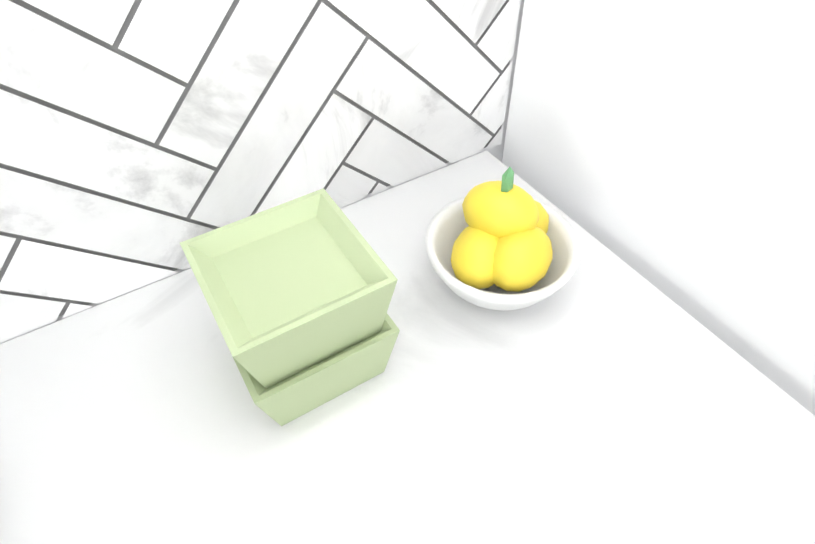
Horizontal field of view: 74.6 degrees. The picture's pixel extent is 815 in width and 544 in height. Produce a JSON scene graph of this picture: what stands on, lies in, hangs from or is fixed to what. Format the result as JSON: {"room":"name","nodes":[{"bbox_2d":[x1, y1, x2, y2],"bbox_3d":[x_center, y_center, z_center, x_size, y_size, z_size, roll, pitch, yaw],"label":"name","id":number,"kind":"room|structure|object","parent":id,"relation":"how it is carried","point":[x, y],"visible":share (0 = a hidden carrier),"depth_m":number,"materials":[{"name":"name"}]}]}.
{"room":"kitchen","nodes":[
{"label":"kitchen","id":0,"kind":"room"},
{"bbox_2d":[0,0,524,343],"bbox_3d":[-0.240,-0.417,0.120,4.730,2.930,0.120,-25,52,-20],"label":"wall","id":1,"kind":"structure","parent":0,"point":[496,151],"depth_m":0.56,"materials":[{"name":"white paint"}]},
{"bbox_2d":[0,0,520,342],"bbox_3d":[-1.055,0.127,-0.145,2.712,0.785,0.004,-25,52,-20],"label":"wall tiles","id":2,"kind":"structure","parent":1,"relation":"attached to","point":[140,140],"depth_m":0.42,"materials":[{"name":"tile"}]},
{"bbox_3d":[1.815,2.280,-0.361,6.300,0.050,8.600,-25,52,-20],"label":"floor","id":3,"kind":"structure","parent":0,"visible":0},
{"bbox_2d":[502,0,814,415],"bbox_3d":[0.649,-0.303,0.261,0.810,2.540,0.766,-25,52,-20],"label":"wall","id":4,"kind":"structure","parent":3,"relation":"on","point":[666,148],"depth_m":0.41,"materials":[{"name":"white painted wood"}]},
{"bbox_3d":[-0.370,2.896,-1.503,0.742,0.882,5.598,-25,52,-20],"label":"base cabinet","id":5,"kind":"object","parent":3,"relation":"on","visible":0},
{"bbox_2d":[0,150,814,543],"bbox_3d":[-0.577,0.491,0.065,1.999,0.030,0.706,-25,52,-20],"label":"countertop","id":6,"kind":"structure","parent":5,"relation":"on","point":[604,394],"depth_m":0.36,"materials":[{"name":"stone"}]},
{"bbox_2d":[180,188,399,425],"bbox_3d":[-0.077,0.030,0.378,0.104,0.110,0.104,-25,52,-20],"label":"square bowl","id":7,"kind":"object","parent":6,"relation":"on","point":[298,292],"visible":1,"depth_m":0.34,"materials":[{"name":"green ceramic"}]},
{"bbox_2d":[425,167,580,310],"bbox_3d":[0.076,-0.031,0.425,0.124,0.117,0.124,-25,52,-20],"label":"lemon bowl","id":8,"kind":"object","parent":6,"relation":"on","point":[505,243],"visible":1,"depth_m":0.41,"materials":[{"name":"white ceramic"}]}
]}

